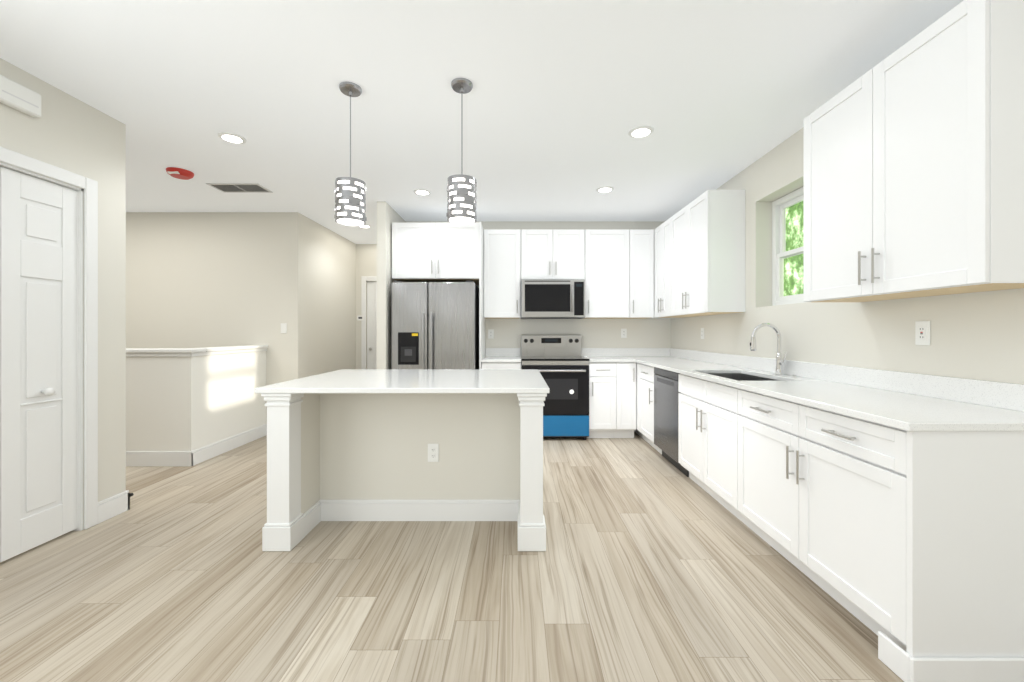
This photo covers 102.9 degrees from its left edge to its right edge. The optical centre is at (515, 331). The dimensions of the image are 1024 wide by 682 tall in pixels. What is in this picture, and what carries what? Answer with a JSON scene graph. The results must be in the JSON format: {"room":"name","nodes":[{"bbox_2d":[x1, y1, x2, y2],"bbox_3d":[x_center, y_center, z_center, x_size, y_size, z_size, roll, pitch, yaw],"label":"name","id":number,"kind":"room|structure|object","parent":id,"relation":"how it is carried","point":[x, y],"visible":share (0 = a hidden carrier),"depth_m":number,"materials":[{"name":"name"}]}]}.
{"room":"kitchen","nodes":[
{"label":"kitchen","id":0,"kind":"room"},
{"bbox_2d":[0,58,131,529],"bbox_3d":[-2.740,-0.100,0.105,0.120,2.650,5.390,0,0,0],"label":"wall","id":1,"kind":"structure","parent":0,"point":[71,135],"depth_m":2.65,"materials":[{"name":"white paint"}]},
{"bbox_2d":[0,75,40,117],"bbox_3d":[-2.656,-1.255,2.170,0.046,0.130,0.200,0,0,0],"label":"door chime","id":2,"kind":"object","parent":1,"relation":"attached to","point":[19,97],"visible":1,"depth_m":2.17,"materials":[{"name":"white plastic"}]},
{"bbox_2d":[0,167,76,561],"bbox_3d":[-2.692,0.171,1.760,0.089,2.079,1.510,0,0,0],"label":"closet door","id":3,"kind":"structure","parent":1,"relation":"in","point":[38,362],"depth_m":2.30,"materials":[{"name":"white wood"}]},
{"bbox_2d":[0,146,376,530],"bbox_3d":[-1.795,0.132,2.000,7.590,2.184,9.200,0,0,0],"label":"trim","id":4,"kind":"structure","parent":1,"relation":"attached to","point":[96,512],"depth_m":2.56,"materials":[{"name":"white wood"}]},
{"bbox_2d":[126,356,205,450],"bbox_3d":[-4.284,0.708,3.790,2.628,1.035,0.120,0,0,0],"label":"wall","id":5,"kind":"structure","parent":0,"point":[184,403],"depth_m":3.73,"materials":[{"name":"white paint"}]},
{"bbox_2d":[132,212,307,423],"bbox_3d":[-4.090,-0.100,4.920,3.000,2.650,0.140,0,0,0],"label":"wall","id":6,"kind":"structure","parent":0,"point":[206,278],"depth_m":4.85,"materials":[{"name":"white paint"}]},
{"bbox_2d":[281,323,286,332],"bbox_3d":[-2.760,-0.045,4.845,0.072,0.118,0.008,0,0,0],"label":"light switch","id":7,"kind":"object","parent":6,"relation":"attached to","point":[283,327],"visible":1,"depth_m":4.84,"materials":[{"name":"white plastic"}]},
{"bbox_2d":[206,351,265,445],"bbox_3d":[-3.030,0.708,4.349,0.120,1.035,0.998,0,0,0],"label":"wall","id":8,"kind":"structure","parent":0,"point":[233,407],"depth_m":4.29,"materials":[{"name":"white paint"}]},
{"bbox_2d":[308,218,355,376],"bbox_3d":[-2.660,-0.100,5.860,0.140,2.650,1.720,0,0,0],"label":"wall","id":9,"kind":"structure","parent":0,"point":[331,256],"depth_m":5.70,"materials":[{"name":"white paint"}]},
{"bbox_2d":[356,244,375,368],"bbox_3d":[-2.065,-0.100,6.660,1.050,2.650,0.120,0,0,0],"label":"wall","id":10,"kind":"structure","parent":0,"point":[365,253],"depth_m":6.60,"materials":[{"name":"white paint"}]},
{"bbox_2d":[357,316,362,320],"bbox_3d":[-2.510,-0.225,6.588,0.100,0.080,0.023,0,0,0],"label":"light switch","id":11,"kind":"object","parent":10,"relation":"attached to","point":[359,318],"visible":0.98,"depth_m":6.58,"materials":[{"name":"white plastic"}]},
{"bbox_2d":[367,281,376,368],"bbox_3d":[-2.010,0.196,6.610,0.812,2.034,0.090,0,0,0],"label":"hall door","id":12,"kind":"structure","parent":10,"relation":"in","point":[371,324],"depth_m":6.62,"materials":[{"name":"white wood"}]},
{"bbox_2d":[376,201,407,368],"bbox_3d":[-1.470,-0.100,4.845,0.100,2.650,0.790,0,0,0],"label":"wall","id":13,"kind":"structure","parent":0,"point":[386,215],"depth_m":4.45,"materials":[{"name":"white paint"}]},
{"bbox_2d":[0,432,903,681],"bbox_3d":[-1.700,1.285,2.050,8.400,0.120,9.900,0,0,0],"label":"floor","id":14,"kind":"structure","parent":0,"point":[651,564],"depth_m":1.90,"materials":[{"name":"brown wood"}]},
{"bbox_2d":[258,389,548,550],"bbox_3d":[-0.624,0.783,2.815,1.593,0.884,1.089,0,0,0],"label":"kitchen island","id":15,"kind":"object","parent":14,"relation":"on","point":[404,444],"depth_m":2.66,"materials":[{"name":"white paint"}]},
{"bbox_2d":[254,369,548,392],"bbox_3d":[-0.633,0.326,2.829,1.639,0.030,1.132,0,0,0],"label":"island countertop","id":16,"kind":"structure","parent":15,"relation":"on","point":[343,378],"depth_m":2.62,"materials":[{"name":"white stone"}]},
{"bbox_2d":[391,281,478,368],"bbox_3d":[-0.912,0.330,4.827,0.920,1.788,0.787,0,0,0],"label":"refrigerator","id":17,"kind":"object","parent":14,"relation":"on","point":[434,325],"visible":0.52,"depth_m":4.49,"materials":[{"name":"grey metal"}]},
{"bbox_2d":[479,362,520,368],"bbox_3d":[-0.163,0.783,4.934,0.450,0.883,0.628,0,0,0],"label":"base cabinet","id":18,"kind":"object","parent":14,"relation":"on","point":[482,365],"depth_m":4.62,"materials":[{"name":"white wood"}]},
{"bbox_2d":[481,348,520,361],"bbox_3d":[-0.164,0.273,4.922,0.452,0.135,0.654,0,0,0],"label":"countertop","id":19,"kind":"structure","parent":18,"relation":"on","point":[491,354],"depth_m":5.23,"materials":[{"name":"stone"}]},
{"bbox_2d":[521,335,589,439],"bbox_3d":[0.446,0.630,4.871,0.762,1.190,0.717,0,0,0],"label":"range","id":20,"kind":"object","parent":14,"relation":"on","point":[560,363],"visible":0.85,"depth_m":4.57,"materials":[{"name":"grey metal"}]},
{"bbox_2d":[587,362,622,437],"bbox_3d":[1.014,0.783,4.934,0.370,0.883,0.628,0,0,0],"label":"base cabinet","id":21,"kind":"object","parent":14,"relation":"on","point":[605,378],"depth_m":4.62,"materials":[{"name":"white wood"}]},
{"bbox_2d":[581,348,632,361],"bbox_3d":[1.075,0.273,4.912,0.490,0.135,0.674,0,0,0],"label":"countertop","id":22,"kind":"structure","parent":21,"relation":"on","point":[594,354],"depth_m":5.23,"materials":[{"name":"stone"}]},
{"bbox_2d":[623,362,634,437],"bbox_3d":[1.222,0.783,4.934,0.288,0.883,0.628,0,0,0],"label":"base cabinet","id":23,"kind":"object","parent":14,"relation":"on","point":[628,367],"depth_m":4.63,"materials":[{"name":"white wood"}]},
{"bbox_2d":[635,362,638,434],"bbox_3d":[1.684,0.783,4.849,0.630,0.883,0.798,0,0,0],"label":"base cabinet","id":24,"kind":"object","parent":14,"relation":"on","point":[636,364],"depth_m":4.62,"materials":[{"name":"white wood"}]},
{"bbox_2d":[654,367,688,476],"bbox_3d":[1.684,0.784,3.745,0.629,0.882,0.606,0,0,0],"label":"dishwasher","id":25,"kind":"object","parent":14,"relation":"on","point":[666,392],"visible":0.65,"depth_m":3.71,"materials":[{"name":"grey metal"}]},
{"bbox_2d":[639,363,718,453],"bbox_3d":[1.684,0.783,4.280,0.630,0.883,0.458,0,0,0],"label":"base cabinet","id":26,"kind":"object","parent":14,"relation":"on","point":[689,386],"depth_m":4.12,"materials":[{"name":"white wood"}]},
{"bbox_2d":[678,398,726,508],"bbox_3d":[1.684,0.895,2.950,0.630,0.659,0.978,0,0,0],"label":"base cabinet","id":27,"kind":"object","parent":14,"relation":"on","point":[702,422],"depth_m":2.95,"materials":[{"name":"white wood"}]},
{"bbox_2d":[727,386,782,555],"bbox_3d":[1.677,0.783,2.248,0.644,0.883,0.666,0,0,0],"label":"base cabinet","id":28,"kind":"object","parent":14,"relation":"on","point":[754,420],"depth_m":2.33,"materials":[{"name":"white wood"}]},
{"bbox_2d":[783,400,1023,681],"bbox_3d":[1.677,0.783,1.721,0.644,0.883,0.627,0,0,0],"label":"base cabinet","id":29,"kind":"object","parent":14,"relation":"on","point":[905,546],"depth_m":1.41,"materials":[{"name":"white wood"}]},
{"bbox_2d":[633,323,1023,430],"bbox_3d":[1.659,0.229,3.322,0.679,0.592,3.854,0,0,0],"label":"countertop","id":30,"kind":"structure","parent":29,"relation":"on","point":[906,401],"depth_m":2.01,"materials":[{"name":"stone"}]},
{"bbox_2d":[749,323,797,377],"bbox_3d":[1.834,0.122,2.907,0.244,0.377,0.208,0,0,0],"label":"faucet","id":31,"kind":"object","parent":30,"relation":"on","point":[783,367],"depth_m":2.97,"materials":[{"name":"silver metal"}]},
{"bbox_2d":[0,0,963,243],"bbox_3d":[-1.700,-1.485,2.050,8.400,0.120,9.900,0,0,0],"label":"ceiling","id":32,"kind":"structure","parent":0,"point":[562,99],"depth_m":2.38,"materials":[{"name":"white paint"}]},
{"bbox_2d":[166,167,193,179],"bbox_3d":[-2.980,-1.399,3.620,0.196,0.052,0.196,0,0,0],"label":"fire alarm","id":33,"kind":"object","parent":32,"relation":"attached to","point":[180,173],"visible":1,"depth_m":3.57,"materials":[{"name":"red plastic"}]},
{"bbox_2d":[217,132,246,143],"bbox_3d":[-2.080,-1.419,2.990,0.176,0.010,0.176,0,0,0],"label":"recessed light","id":34,"kind":"object","parent":32,"relation":"in","point":[231,137],"visible":1,"depth_m":2.98,"materials":[{"name":"white"}]},
{"bbox_2d":[206,183,272,192],"bbox_3d":[-2.720,-1.420,4.025,0.500,0.010,0.250,0,0,0],"label":"ceiling vent","id":35,"kind":"object","parent":32,"relation":"in","point":[240,187],"visible":0.96,"depth_m":4.00,"materials":[{"name":"white metal"}]},
{"bbox_2d":[334,82,366,225],"bbox_3d":[-0.966,-1.032,2.381,0.176,0.784,0.175,0,0,0],"label":"pendant light","id":36,"kind":"object","parent":32,"relation":"hanging from","point":[350,201],"visible":0.98,"depth_m":2.33,"materials":[{"name":"silver metal"}]},
{"bbox_2d":[413,189,430,194],"bbox_3d":[-0.950,-1.419,4.145,0.176,0.010,0.176,0,0,0],"label":"recessed light","id":37,"kind":"object","parent":32,"relation":"in","point":[422,192],"visible":1,"depth_m":4.13,"materials":[{"name":"white plastic"}]},
{"bbox_2d":[446,78,476,224],"bbox_3d":[-0.311,-1.032,2.346,0.176,0.784,0.175,0,0,0],"label":"pendant light","id":38,"kind":"object","parent":32,"relation":"hanging from","point":[461,198],"visible":1,"depth_m":2.29,"materials":[{"name":"silver metal"}]},
{"bbox_2d":[596,186,613,192],"bbox_3d":[0.890,-1.419,4.070,0.176,0.010,0.176,0,0,0],"label":"recessed light","id":39,"kind":"object","parent":32,"relation":"in","point":[605,189],"visible":1,"depth_m":4.06,"materials":[{"name":"white"}]},
{"bbox_2d":[628,126,653,137],"bbox_3d":[0.890,-1.419,2.900,0.176,0.010,0.176,0,0,0],"label":"recessed light","id":40,"kind":"object","parent":32,"relation":"in","point":[640,131],"visible":0.98,"depth_m":2.89,"materials":[{"name":"white"}]},
{"bbox_2d":[408,221,671,347],"bbox_3d":[0.290,-0.100,5.320,3.420,2.650,0.140,0,0,0],"label":"wall","id":41,"kind":"structure","parent":0,"point":[648,332],"depth_m":5.25,"materials":[{"name":"white paint"}]},
{"bbox_2d":[392,223,443,282],"bbox_3d":[-1.128,-0.922,4.929,0.555,0.635,0.638,0,0,0],"label":"upper cabinet","id":42,"kind":"object","parent":41,"relation":"attached to","point":[415,246],"depth_m":4.62,"materials":[{"name":"white wood"}]},
{"bbox_2d":[440,223,478,284],"bbox_3d":[-0.692,-0.922,4.929,0.555,0.635,0.638,0,0,0],"label":"upper cabinet","id":43,"kind":"object","parent":41,"relation":"attached to","point":[459,244],"depth_m":4.62,"materials":[{"name":"white wood"}]},
{"bbox_2d":[488,329,493,338],"bbox_3d":[-0.320,0.025,5.245,0.072,0.118,0.009,0,0,0],"label":"electrical outlet","id":44,"kind":"object","parent":41,"relation":"attached to","point":[490,333],"visible":1,"depth_m":5.24,"materials":[{"name":"white plastic"}]},
{"bbox_2d":[484,229,520,318],"bbox_3d":[-0.132,-0.708,5.084,0.513,1.065,0.329,0,0,0],"label":"upper cabinet","id":45,"kind":"object","parent":41,"relation":"attached to","point":[502,282],"depth_m":4.93,"materials":[{"name":"white wood"}]},
{"bbox_2d":[520,229,559,279],"bbox_3d":[0.285,-0.938,5.084,0.439,0.605,0.329,0,0,0],"label":"upper cabinet","id":46,"kind":"object","parent":41,"relation":"attached to","point":[539,248],"depth_m":4.93,"materials":[{"name":"white wood"}]},
{"bbox_2d":[521,279,584,318],"bbox_3d":[0.446,-0.397,5.021,0.758,0.460,0.453,0,0,0],"label":"microwave","id":47,"kind":"object","parent":46,"relation":"attached to","point":[552,298],"visible":1,"depth_m":4.83,"materials":[{"name":"grey metal"}]},
{"bbox_2d":[560,229,579,278],"bbox_3d":[0.606,-0.938,5.084,0.440,0.605,0.329,0,0,0],"label":"upper cabinet","id":48,"kind":"object","parent":41,"relation":"attached to","point":[569,238],"depth_m":4.93,"materials":[{"name":"white wood"}]},
{"bbox_2d":[580,229,623,318],"bbox_3d":[1.100,-0.708,5.084,0.669,1.065,0.329,0,0,0],"label":"upper cabinet","id":49,"kind":"object","parent":41,"relation":"attached to","point":[601,250],"depth_m":4.93,"materials":[{"name":"white wood"}]},
{"bbox_2d":[621,329,626,337],"bbox_3d":[1.390,0.015,5.245,0.072,0.118,0.009,0,0,0],"label":"electrical outlet","id":50,"kind":"object","parent":41,"relation":"attached to","point":[623,333],"visible":1,"depth_m":5.24,"materials":[{"name":"white plastic"}]},
{"bbox_2d":[624,229,651,318],"bbox_3d":[1.500,-0.708,5.052,0.377,1.065,0.393,0,0,0],"label":"upper cabinet","id":51,"kind":"object","parent":41,"relation":"attached to","point":[637,242],"depth_m":4.92,"materials":[{"name":"white wood"}]},
{"bbox_2d":[672,127,1023,383],"bbox_3d":[2.110,-0.100,1.325,0.220,2.650,8.250,0,0,0],"label":"wall","id":52,"kind":"structure","parent":0,"point":[975,335],"depth_m":2.49,"materials":[{"name":"white paint"}]},
{"bbox_2d":[652,223,663,317],"bbox_3d":[1.804,-0.708,4.767,0.390,1.065,0.345,0,0,0],"label":"upper cabinet","id":53,"kind":"object","parent":52,"relation":"attached to","point":[658,233],"depth_m":4.79,"materials":[{"name":"white wood"}]},
{"bbox_2d":[668,208,683,315],"bbox_3d":[1.835,-0.708,4.181,0.329,1.065,0.541,0,0,0],"label":"upper cabinet","id":54,"kind":"object","parent":52,"relation":"attached to","point":[676,222],"depth_m":4.26,"materials":[{"name":"white wood"}]},
{"bbox_2d":[660,220,691,317],"bbox_3d":[1.835,-0.708,4.522,0.329,1.065,0.383,0,0,0],"label":"upper cabinet","id":55,"kind":"object","parent":52,"relation":"attached to","point":[666,222],"depth_m":4.55,"materials":[{"name":"white wood"}]},
{"bbox_2d":[701,328,703,338],"bbox_3d":[1.995,0.015,4.360,0.009,0.118,0.072,0,0,0],"label":"electrical outlet","id":56,"kind":"object","parent":52,"relation":"attached to","point":[702,333],"visible":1,"depth_m":4.35,"materials":[{"name":"white plastic"}]},
{"bbox_2d":[684,190,744,315],"bbox_3d":[1.835,-0.708,3.789,0.329,1.065,0.480,0,0,0],"label":"upper cabinet","id":57,"kind":"object","parent":52,"relation":"attached to","point":[714,222],"depth_m":3.55,"materials":[{"name":"white wood"}]},
{"bbox_2d":[772,186,803,305],"bbox_3d":[2.170,-0.645,2.950,0.070,0.876,0.896,0,0,0],"label":"window","id":58,"kind":"structure","parent":52,"relation":"in","point":[780,253],"depth_m":3.32,"materials":[{"name":"white"}]},
{"bbox_2d":[804,81,879,301],"bbox_3d":[1.835,-0.708,2.111,0.329,1.065,0.520,0,0,0],"label":"upper cabinet","id":59,"kind":"object","parent":52,"relation":"attached to","point":[830,130],"depth_m":2.17,"materials":[{"name":"white wood"}]},
{"bbox_2d":[915,321,929,344],"bbox_3d":[1.995,0.005,2.000,0.009,0.118,0.072,0,0,0],"label":"electrical outlet","id":60,"kind":"object","parent":52,"relation":"attached to","point":[922,332],"visible":1,"depth_m":2.00,"materials":[{"name":"white plastic"}]},
{"bbox_2d":[856,0,1023,299],"bbox_3d":[1.835,-0.708,1.710,0.329,1.065,0.520,0,0,0],"label":"upper cabinet","id":61,"kind":"object","parent":52,"relation":"attached to","point":[914,167],"depth_m":1.59,"materials":[{"name":"white wood"}]},
{"label":"outside","id":62,"kind":"structure","parent":0,"visible":0},
{"bbox_2d":[784,201,803,295],"bbox_3d":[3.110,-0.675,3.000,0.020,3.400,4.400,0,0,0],"label":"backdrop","id":63,"kind":"structure","parent":62,"point":[791,223],"depth_m":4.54,"materials":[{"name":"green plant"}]}
]}

